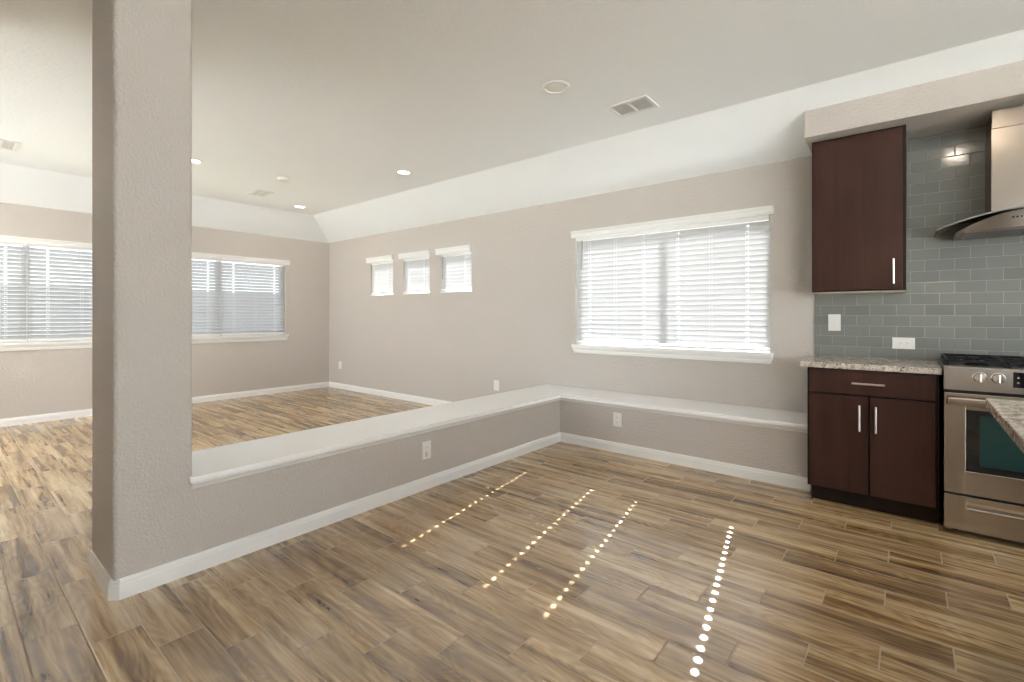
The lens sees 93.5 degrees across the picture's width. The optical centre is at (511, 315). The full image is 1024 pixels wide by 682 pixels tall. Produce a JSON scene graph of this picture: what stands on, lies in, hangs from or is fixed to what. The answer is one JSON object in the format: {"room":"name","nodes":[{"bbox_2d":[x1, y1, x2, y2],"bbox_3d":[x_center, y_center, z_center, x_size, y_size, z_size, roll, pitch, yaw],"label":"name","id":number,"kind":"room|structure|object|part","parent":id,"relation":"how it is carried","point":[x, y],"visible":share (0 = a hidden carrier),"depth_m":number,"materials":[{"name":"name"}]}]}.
{"room":"kitchen dining area","nodes":[
{"label":"kitchen dining area","id":0,"kind":"room"},
{"bbox_2d":[0,202,328,418],"bbox_3d":[-5.330,-0.007,5.668,0.160,2.448,6.740,0,0,40],"label":"wall","id":1,"kind":"structure","parent":0,"point":[32,382],"depth_m":6.91,"materials":[{"name":"beige paint"}]},
{"bbox_2d":[0,246,91,350],"bbox_3d":[-5.486,-0.220,5.440,0.190,1.227,1.916,0,0,40],"label":"window","id":2,"kind":"structure","parent":1,"relation":"in","point":[66,344],"depth_m":5.51,"materials":[{"name":"white paint"}]},
{"bbox_2d":[0,242,26,342],"bbox_3d":[-5.760,-0.261,5.066,0.057,1.140,0.922,0,0,40],"label":"window blind","id":3,"kind":"object","parent":2,"relation":"attached to","point":[13,323],"visible":0.99,"depth_m":5.34,"materials":[{"name":"white paint"}]},
{"bbox_3d":[-5.760,0.285,5.066,0.052,0.020,0.916,0,0,40],"label":"rail","id":4,"kind":"part","parent":3,"relation":"part of","materials":[{"name":"white paint"}]},
{"bbox_3d":[-5.465,0.317,5.423,0.134,0.022,1.916,0,0,40],"label":"sill","id":5,"kind":"part","parent":2,"relation":"part of","materials":[{"name":"white paint"}]},
{"bbox_2d":[27,244,91,341],"bbox_3d":[-5.170,-0.261,5.779,0.057,1.140,0.922,0,0,40],"label":"window blind","id":6,"kind":"object","parent":2,"relation":"attached to","point":[40,305],"visible":0.52,"depth_m":5.62,"materials":[{"name":"white paint"}]},
{"bbox_3d":[-5.357,-0.252,5.552,0.057,1.054,0.024,0,0,40],"label":"ladder cord","id":7,"kind":"part","parent":6,"relation":"part of","materials":[{"name":"white fabric"}]},
{"bbox_3d":[-5.170,0.285,5.779,0.052,0.020,0.916,0,0,40],"label":"rail","id":8,"kind":"part","parent":6,"relation":"part of","materials":[{"name":"white paint"}]},
{"bbox_2d":[0,235,91,248],"bbox_3d":[-5.425,-0.837,5.393,0.045,0.066,1.945,0,0,40],"label":"blind valance","id":9,"kind":"object","parent":1,"relation":"attached to","point":[3,238],"visible":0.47,"depth_m":5.49,"materials":[{"name":"white paint"}]},
{"bbox_2d":[0,382,449,426],"bbox_3d":[-3.506,1.173,4.160,4.574,0.086,6.740,0,0,40],"label":"baseboard","id":10,"kind":"structure","parent":1,"relation":"attached to","point":[86,412],"depth_m":6.86,"materials":[{"name":"white paint"}]},
{"bbox_2d":[192,261,288,343],"bbox_3d":[-4.224,-0.220,6.966,0.190,1.227,1.916,0,0,40],"label":"window","id":11,"kind":"structure","parent":1,"relation":"in","point":[268,337],"depth_m":7.07,"materials":[{"name":"white paint"}]},
{"bbox_2d":[192,257,220,336],"bbox_3d":[-4.498,-0.261,6.592,0.057,1.140,0.922,0,0,40],"label":"window blind","id":12,"kind":"object","parent":11,"relation":"attached to","point":[200,301],"visible":0.38,"depth_m":6.80,"materials":[{"name":"white paint"}]},
{"bbox_3d":[-4.498,0.285,6.591,0.052,0.020,0.916,0,0,40],"label":"rail","id":13,"kind":"part","parent":12,"relation":"part of","materials":[{"name":"white paint"}]},
{"bbox_3d":[-4.202,0.317,6.948,0.134,0.022,1.916,0,0,40],"label":"sill","id":14,"kind":"part","parent":11,"relation":"part of","materials":[{"name":"white paint"}]},
{"bbox_2d":[220,259,285,335],"bbox_3d":[-3.908,-0.261,7.305,0.057,1.140,0.922,0,0,40],"label":"window blind","id":15,"kind":"object","parent":11,"relation":"attached to","point":[248,311],"visible":0.99,"depth_m":7.28,"materials":[{"name":"white paint"}]},
{"bbox_3d":[-3.907,0.285,7.305,0.052,0.020,0.916,0,0,40],"label":"rail","id":16,"kind":"part","parent":15,"relation":"part of","materials":[{"name":"white paint"}]},
{"bbox_3d":[-3.907,-0.252,7.305,0.057,1.054,0.024,0,0,40],"label":"ladder cord","id":17,"kind":"part","parent":15,"relation":"part of","materials":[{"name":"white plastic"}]},
{"bbox_2d":[192,252,289,264],"bbox_3d":[-4.163,-0.837,6.919,0.045,0.066,1.945,0,0,40],"label":"blind valance","id":18,"kind":"object","parent":1,"relation":"attached to","point":[194,254],"visible":0.65,"depth_m":7.08,"materials":[{"name":"white paint"}]},
{"bbox_2d":[92,0,806,580],"bbox_3d":[0.162,-0.155,3.005,2.524,2.743,3.843,0,0,40],"label":"wall partition","id":19,"kind":"structure","parent":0,"point":[147,514],"depth_m":2.21,"materials":[{"name":"beige paint"}]},
{"bbox_2d":[422,440,430,459],"bbox_3d":[-0.590,0.945,3.366,0.030,0.122,0.078,0,0,40],"label":"wall outlet","id":20,"kind":"object","parent":19,"relation":"attached to","point":[426,446],"visible":1,"depth_m":3.36,"materials":[{"name":"white plastic"}]},
{"bbox_2d":[88,432,810,600],"bbox_3d":[0.147,1.173,2.999,2.536,0.086,3.843,0,0,40],"label":"baseboard","id":21,"kind":"structure","parent":19,"relation":"attached to","point":[142,581],"depth_m":2.98,"materials":[{"name":"white paint"}]},
{"bbox_2d":[188,384,806,488],"bbox_3d":[0.236,0.789,3.121,2.557,0.062,3.569,0,0,40],"label":"ledge","id":22,"kind":"structure","parent":19,"relation":"attached to","point":[214,465],"depth_m":3.45,"materials":[{"name":"white paint"}]},
{"bbox_2d":[613,412,620,426],"bbox_3d":[0.933,0.926,4.271,0.078,0.122,0.009,0,0,40],"label":"wall outlet","id":23,"kind":"object","parent":19,"relation":"attached to","point":[616,416],"visible":1,"depth_m":4.27,"materials":[{"name":"white plastic"}]},
{"bbox_2d":[0,387,1023,681],"bbox_3d":[-0.245,1.276,1.461,13.040,0.120,6.740,0,0,40],"label":"floor","id":24,"kind":"structure","parent":0,"point":[560,561],"depth_m":2.13,"materials":[{"name":"brown wood"}]},
{"bbox_2d":[807,367,939,523],"bbox_3d":[2.389,0.777,3.197,0.653,0.878,0.684,0,0,40],"label":"base cabinet","id":25,"kind":"object","parent":24,"relation":"on","point":[873,437],"visible":0.93,"depth_m":2.94,"materials":[{"name":"brown wood"}]},
{"bbox_3d":[2.076,0.806,3.066,0.308,0.604,0.019,0,0,40],"label":"door","id":26,"kind":"part","parent":25,"relation":"part of","materials":[{"name":"brown wood"}]},
{"bbox_3d":[2.147,0.636,2.975,0.012,0.160,0.033,0,0,40],"label":"handle","id":27,"kind":"part","parent":25,"relation":"part of","materials":[{"name":"silver metal"}]},
{"bbox_3d":[2.180,0.422,2.947,0.164,0.012,0.033,0,0,40],"label":"handle","id":28,"kind":"part","parent":25,"relation":"part of","materials":[{"name":"silver metal"}]},
{"bbox_2d":[800,355,941,374],"bbox_3d":[2.383,0.320,3.209,0.698,0.036,0.673,0,0,40],"label":"countertop","id":29,"kind":"structure","parent":25,"relation":"on","point":[919,366],"depth_m":3.04,"materials":[{"name":"stone"}]},
{"bbox_3d":[2.197,0.420,2.966,0.623,0.148,0.019,0,0,40],"label":"drawer","id":30,"kind":"part","parent":25,"relation":"part of","materials":[{"name":"brown wood"}]},
{"bbox_3d":[2.209,0.636,2.923,0.012,0.160,0.033,0,0,40],"label":"handle","id":31,"kind":"part","parent":25,"relation":"part of","materials":[{"name":"silver metal"}]},
{"bbox_3d":[2.320,0.806,2.864,0.304,0.604,0.019,0,0,40],"label":"door","id":32,"kind":"part","parent":25,"relation":"part of","materials":[{"name":"brown wood"}]},
{"bbox_2d":[938,353,1023,542],"bbox_3d":[2.922,0.735,2.705,0.770,0.964,0.757,0,0,40],"label":"range","id":33,"kind":"object","parent":24,"relation":"on","point":[982,467],"visible":1,"depth_m":2.62,"materials":[{"name":"silver metal"}]},
{"bbox_3d":[2.700,0.470,2.438,0.738,0.044,0.063,0,0,40],"label":"handle","id":34,"kind":"part","parent":33,"relation":"part of","materials":[{"name":"metal"}]},
{"bbox_3d":[2.527,0.337,2.600,0.058,0.058,0.031,0,0,40],"label":"knob","id":35,"kind":"part","parent":33,"relation":"part of","materials":[{"name":"silver metal"}]},
{"bbox_2d":[938,353,1023,368],"bbox_3d":[2.959,0.279,2.750,0.770,0.052,0.640,0,0,40],"label":"cooktop","id":36,"kind":"object","parent":33,"relation":"in","point":[995,361],"depth_m":2.78,"materials":[{"name":"black metal"}]},
{"bbox_3d":[2.739,0.348,2.484,0.762,0.131,0.060,0,0,40],"label":"control panel","id":37,"kind":"part","parent":33,"relation":"part of","materials":[{"name":"metal"}]},
{"bbox_3d":[2.729,0.708,2.473,0.760,0.554,0.030,0,0,40],"label":"oven door","id":38,"kind":"part","parent":33,"relation":"part of","materials":[{"name":"metal"}]},
{"bbox_3d":[2.729,1.091,2.473,0.760,0.190,0.030,0,0,40],"label":"drawer","id":39,"kind":"part","parent":33,"relation":"part of","materials":[{"name":"metal"}]},
{"bbox_3d":[2.729,1.047,2.473,0.574,0.035,0.022,0,0,40],"label":"slot pull","id":40,"kind":"part","parent":33,"relation":"part of","materials":[{"name":"silver metal"}]},
{"bbox_3d":[2.583,0.337,2.554,0.058,0.058,0.031,0,0,40],"label":"knob","id":41,"kind":"part","parent":33,"relation":"part of","materials":[{"name":"silver metal"}]},
{"bbox_3d":[2.722,0.684,2.464,0.472,0.274,0.001,0,0,40],"label":"pane","id":42,"kind":"part","parent":33,"relation":"part of","materials":[{"name":"teal"}]},
{"bbox_3d":[2.136,0.777,0.518,1.208,0.878,0.802,0,0,40],"label":"cabinet","id":43,"kind":"object","parent":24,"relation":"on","visible":0},
{"bbox_2d":[985,398,1023,452],"bbox_3d":[2.032,0.321,0.760,1.738,0.036,1.162,0,0,40],"label":"countertop","id":44,"kind":"structure","parent":43,"relation":"on","point":[1009,414],"depth_m":1.47,"materials":[{"name":"stone"}]},
{"bbox_2d":[0,0,1023,242],"bbox_3d":[-0.245,-1.448,1.461,13.040,0.456,6.740,0,0,40],"label":"ceiling","id":45,"kind":"structure","parent":0,"point":[333,98],"depth_m":3.21,"materials":[{"name":"paint"}]},
{"bbox_2d":[0,139,20,150],"bbox_3d":[-4.538,-1.522,4.273,0.320,0.008,0.220,0,0,40],"label":"ceiling vent","id":46,"kind":"object","parent":45,"relation":"in","point":[4,144],"visible":1,"depth_m":4.30,"materials":[{"name":"white metal"}]},
{"bbox_2d":[192,158,202,163],"bbox_3d":[-3.143,-1.522,4.741,0.170,0.010,0.170,0,0,40],"label":"recessed light","id":47,"kind":"object","parent":45,"relation":"in","point":[194,160],"visible":0.52,"depth_m":4.75,"materials":[{"name":"white paint"}]},
{"bbox_2d":[247,189,273,196],"bbox_3d":[-3.135,-1.522,6.007,0.300,0.008,0.200,0,0,40],"label":"ceiling vent","id":48,"kind":"object","parent":45,"relation":"in","point":[257,192],"visible":1,"depth_m":6.00,"materials":[{"name":"white paint"}]},
{"bbox_2d":[277,177,290,181],"bbox_3d":[-2.546,-1.514,5.370,0.140,0.026,0.140,0,0,40],"label":"smoke detector","id":49,"kind":"object","parent":45,"relation":"attached to","point":[284,179],"visible":1,"depth_m":5.33,"materials":[{"name":"white plastic"}]},
{"bbox_2d":[294,205,305,207],"bbox_3d":[-2.974,-1.522,6.753,0.170,0.010,0.170,0,0,40],"label":"recessed light","id":50,"kind":"object","parent":45,"relation":"in","point":[295,206],"visible":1,"depth_m":6.72,"materials":[{"name":"white paint"}]},
{"bbox_2d":[396,170,411,174],"bbox_3d":[-1.151,-1.522,5.127,0.170,0.010,0.170,0,0,40],"label":"recessed light","id":51,"kind":"object","parent":45,"relation":"in","point":[401,172],"visible":1,"depth_m":5.12,"materials":[{"name":"white paint"}]},
{"bbox_2d":[542,80,569,93],"bbox_3d":[0.294,-1.522,3.218,0.188,0.010,0.188,0,0,40],"label":"recessed light","id":52,"kind":"object","parent":45,"relation":"in","point":[555,86],"visible":1,"depth_m":3.21,"materials":[{"name":"white paint"}]},
{"bbox_2d":[605,95,658,117],"bbox_3d":[0.880,-1.522,3.519,0.315,0.008,0.235,0,0,40],"label":"ceiling vent","id":53,"kind":"object","parent":45,"relation":"in","point":[642,103],"visible":1,"depth_m":3.52,"materials":[{"name":"white metal"}]},
{"bbox_2d":[329,126,1023,412],"bbox_3d":[1.951,-0.007,4.115,13.360,2.448,0.172,0,0,40],"label":"wall","id":54,"kind":"structure","parent":0,"point":[516,327],"depth_m":4.44,"materials":[{"name":"beige paint"}]},
{"bbox_2d":[370,266,392,295],"bbox_3d":[-1.922,-0.566,7.317,0.567,0.535,0.154,0,0,40],"label":"window","id":55,"kind":"structure","parent":54,"relation":"in","point":[376,266],"depth_m":7.41,"materials":[{"name":"white paint"}]},
{"bbox_2d":[366,255,393,294],"bbox_3d":[-1.981,-0.596,7.278,0.645,0.574,0.101,0,0,40],"label":"window blind","id":56,"kind":"object","parent":55,"relation":"attached to","point":[384,264],"visible":0.98,"depth_m":7.27,"materials":[{"name":"white paint"}]},
{"bbox_3d":[-2.081,-0.560,7.389,0.024,0.436,0.057,0,0,40],"label":"ladder cord","id":57,"kind":"part","parent":56,"relation":"part of","materials":[{"name":"white fabric"}]},
{"bbox_3d":[-1.951,-0.333,7.282,0.551,0.020,0.052,0,0,40],"label":"rail","id":58,"kind":"part","parent":56,"relation":"part of","materials":[{"name":"white paint"}]},
{"bbox_2d":[403,264,429,294],"bbox_3d":[-1.300,-0.566,6.803,0.577,0.535,0.154,0,0,40],"label":"window","id":59,"kind":"structure","parent":54,"relation":"in","point":[425,264],"depth_m":6.80,"materials":[{"name":"white paint"}]},
{"bbox_2d":[398,250,429,292],"bbox_3d":[-1.359,-0.596,6.764,0.655,0.574,0.101,0,0,40],"label":"window blind","id":60,"kind":"object","parent":59,"relation":"attached to","point":[415,261],"visible":0.98,"depth_m":6.75,"materials":[{"name":"white paint"}]},
{"bbox_3d":[-1.329,-0.333,6.767,0.561,0.020,0.052,0,0,40],"label":"rail","id":61,"kind":"part","parent":60,"relation":"part of","materials":[{"name":"white paint"}]},
{"bbox_3d":[-1.195,-0.560,6.657,0.024,0.436,0.057,0,0,40],"label":"ladder cord","id":62,"kind":"part","parent":60,"relation":"part of","materials":[{"name":"white fabric"}]},
{"bbox_2d":[440,262,471,292],"bbox_3d":[-0.684,-0.566,6.293,0.577,0.535,0.154,0,0,40],"label":"window","id":63,"kind":"structure","parent":54,"relation":"in","point":[448,262],"depth_m":6.26,"materials":[{"name":"white paint"}]},
{"bbox_2d":[435,245,472,291],"bbox_3d":[-0.743,-0.596,6.255,0.655,0.574,0.101,0,0,40],"label":"window blind","id":64,"kind":"object","parent":63,"relation":"attached to","point":[456,257],"visible":0.98,"depth_m":6.25,"materials":[{"name":"white paint"}]},
{"bbox_3d":[-0.713,-0.333,6.258,0.561,0.020,0.052,0,0,40],"label":"rail","id":65,"kind":"part","parent":64,"relation":"part of","materials":[{"name":"white paint"}]},
{"bbox_3d":[-0.580,-0.560,6.147,0.024,0.436,0.057,0,0,40],"label":"ladder cord","id":66,"kind":"part","parent":64,"relation":"part of","materials":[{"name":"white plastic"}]},
{"bbox_3d":[-0.702,-0.306,6.272,0.575,0.014,0.098,0,0,40],"label":"sill","id":67,"kind":"part","parent":63,"relation":"part of","materials":[{"name":"white paint"}]},
{"bbox_2d":[494,380,498,390],"bbox_3d":[-0.188,0.843,5.782,0.078,0.122,0.009,0,0,40],"label":"wall outlet","id":68,"kind":"object","parent":54,"relation":"attached to","point":[496,382],"visible":1,"depth_m":5.78,"materials":[{"name":"white plastic"}]},
{"bbox_2d":[576,228,661,346],"bbox_3d":[1.041,-0.261,4.800,0.917,1.140,0.067,0,0,40],"label":"window blind","id":69,"kind":"object","parent":54,"relation":"attached to","point":[625,269],"visible":0.97,"depth_m":4.78,"materials":[{"name":"white paint"}]},
{"bbox_3d":[0.819,-0.252,4.990,0.024,1.054,0.057,0,0,40],"label":"ladder cord","id":70,"kind":"part","parent":69,"relation":"part of","materials":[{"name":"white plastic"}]},
{"bbox_3d":[1.044,0.285,4.804,0.911,0.020,0.052,0,0,40],"label":"rail","id":71,"kind":"part","parent":69,"relation":"part of","materials":[{"name":"white paint"}]},
{"bbox_2d":[571,338,773,363],"bbox_3d":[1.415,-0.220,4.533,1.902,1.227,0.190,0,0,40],"label":"window sill","id":72,"kind":"structure","parent":54,"relation":"in","point":[763,357],"depth_m":4.37,"materials":[{"name":"white paint"}]},
{"bbox_3d":[1.397,0.317,4.512,1.902,0.022,0.134,0,0,40],"label":"sill","id":73,"kind":"part","parent":72,"relation":"part of","materials":[{"name":"white paint"}]},
{"bbox_2d":[571,205,773,237],"bbox_3d":[1.366,-0.848,4.473,1.907,0.068,0.045,0,0,40],"label":"blind valance","id":74,"kind":"object","parent":54,"relation":"attached to","point":[764,210],"visible":1,"depth_m":4.34,"materials":[{"name":"white paint"}]},
{"bbox_2d":[660,215,769,351],"bbox_3d":[1.751,-0.261,4.220,0.917,1.140,0.057,0,0,40],"label":"window blind","id":75,"kind":"object","parent":54,"relation":"attached to","point":[712,260],"visible":0.99,"depth_m":4.19,"materials":[{"name":"white paint"}]},
{"bbox_3d":[1.751,-0.252,4.219,0.024,1.054,0.057,0,0,40],"label":"ladder cord","id":76,"kind":"part","parent":75,"relation":"part of","materials":[{"name":"white fabric"}]},
{"bbox_3d":[1.751,0.285,4.219,0.911,0.020,0.052,0,0,40],"label":"rail","id":77,"kind":"part","parent":75,"relation":"part of","materials":[{"name":"white paint"}]},
{"bbox_3d":[1.976,-0.252,4.033,0.024,1.054,0.057,0,0,40],"label":"ladder cord","id":78,"kind":"part","parent":75,"relation":"part of","materials":[{"name":"white fabric"}]},
{"bbox_2d":[828,314,840,330],"bbox_3d":[2.418,0.054,3.610,0.078,0.124,0.010,0,0,40],"label":"light switch","id":79,"kind":"object","parent":54,"relation":"attached to","point":[834,320],"visible":1,"depth_m":3.61,"materials":[{"name":"white plastic"}]},
{"bbox_2d":[812,125,906,294],"bbox_3d":[2.425,-0.693,3.370,0.521,1.075,0.370,0,0,40],"label":"upper cabinet","id":80,"kind":"object","parent":54,"relation":"attached to","point":[859,181],"visible":1,"depth_m":3.24,"materials":[{"name":"brown wood"}]},
{"bbox_3d":[2.442,-0.159,3.391,0.510,0.008,0.310,0,0,40],"label":"panel","id":81,"kind":"part","parent":80,"relation":"part of","materials":[{"name":"beige wood"}]},
{"bbox_3d":[2.470,-0.286,3.115,0.012,0.162,0.033,0,0,40],"label":"handle","id":82,"kind":"part","parent":80,"relation":"part of","materials":[{"name":"silver metal"}]},
{"bbox_2d":[892,338,914,348],"bbox_3d":[2.728,0.196,3.354,0.122,0.078,0.009,0,0,40],"label":"wall outlet","id":83,"kind":"object","parent":54,"relation":"attached to","point":[897,343],"visible":1,"depth_m":3.35,"materials":[{"name":"white plastic"}]},
{"bbox_2d":[934,105,1023,240],"bbox_3d":[3.008,-0.855,2.809,0.806,0.726,0.490,0,0,40],"label":"range hood","id":84,"kind":"object","parent":54,"relation":"attached to","point":[1003,216],"visible":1,"depth_m":2.83,"materials":[{"name":"silver metal"}]},
{"label":"outside","id":85,"kind":"structure","parent":0,"visible":0},
{"bbox_3d":[-3.853,1.516,3.187,50.000,0.300,60.000,0,0,40],"label":"ground","id":86,"kind":"structure","parent":85,"visible":0},
{"bbox_2d":[0,286,278,335],"bbox_3d":[-8.812,0.436,7.939,0.100,1.880,17.000,0,0,40],"label":"fence","id":87,"kind":"object","parent":86,"relation":"on","point":[13,286],"visible":0.02,"depth_m":8.87,"materials":[{"name":"grey"}]},
{"bbox_2d":[454,225,747,338],"bbox_3d":[5.531,-0.829,10.609,19.800,4.390,5.600,0,0,40],"label":"neighbor house","id":88,"kind":"structure","parent":86,"relation":"on","point":[747,225],"depth_m":9.47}
]}

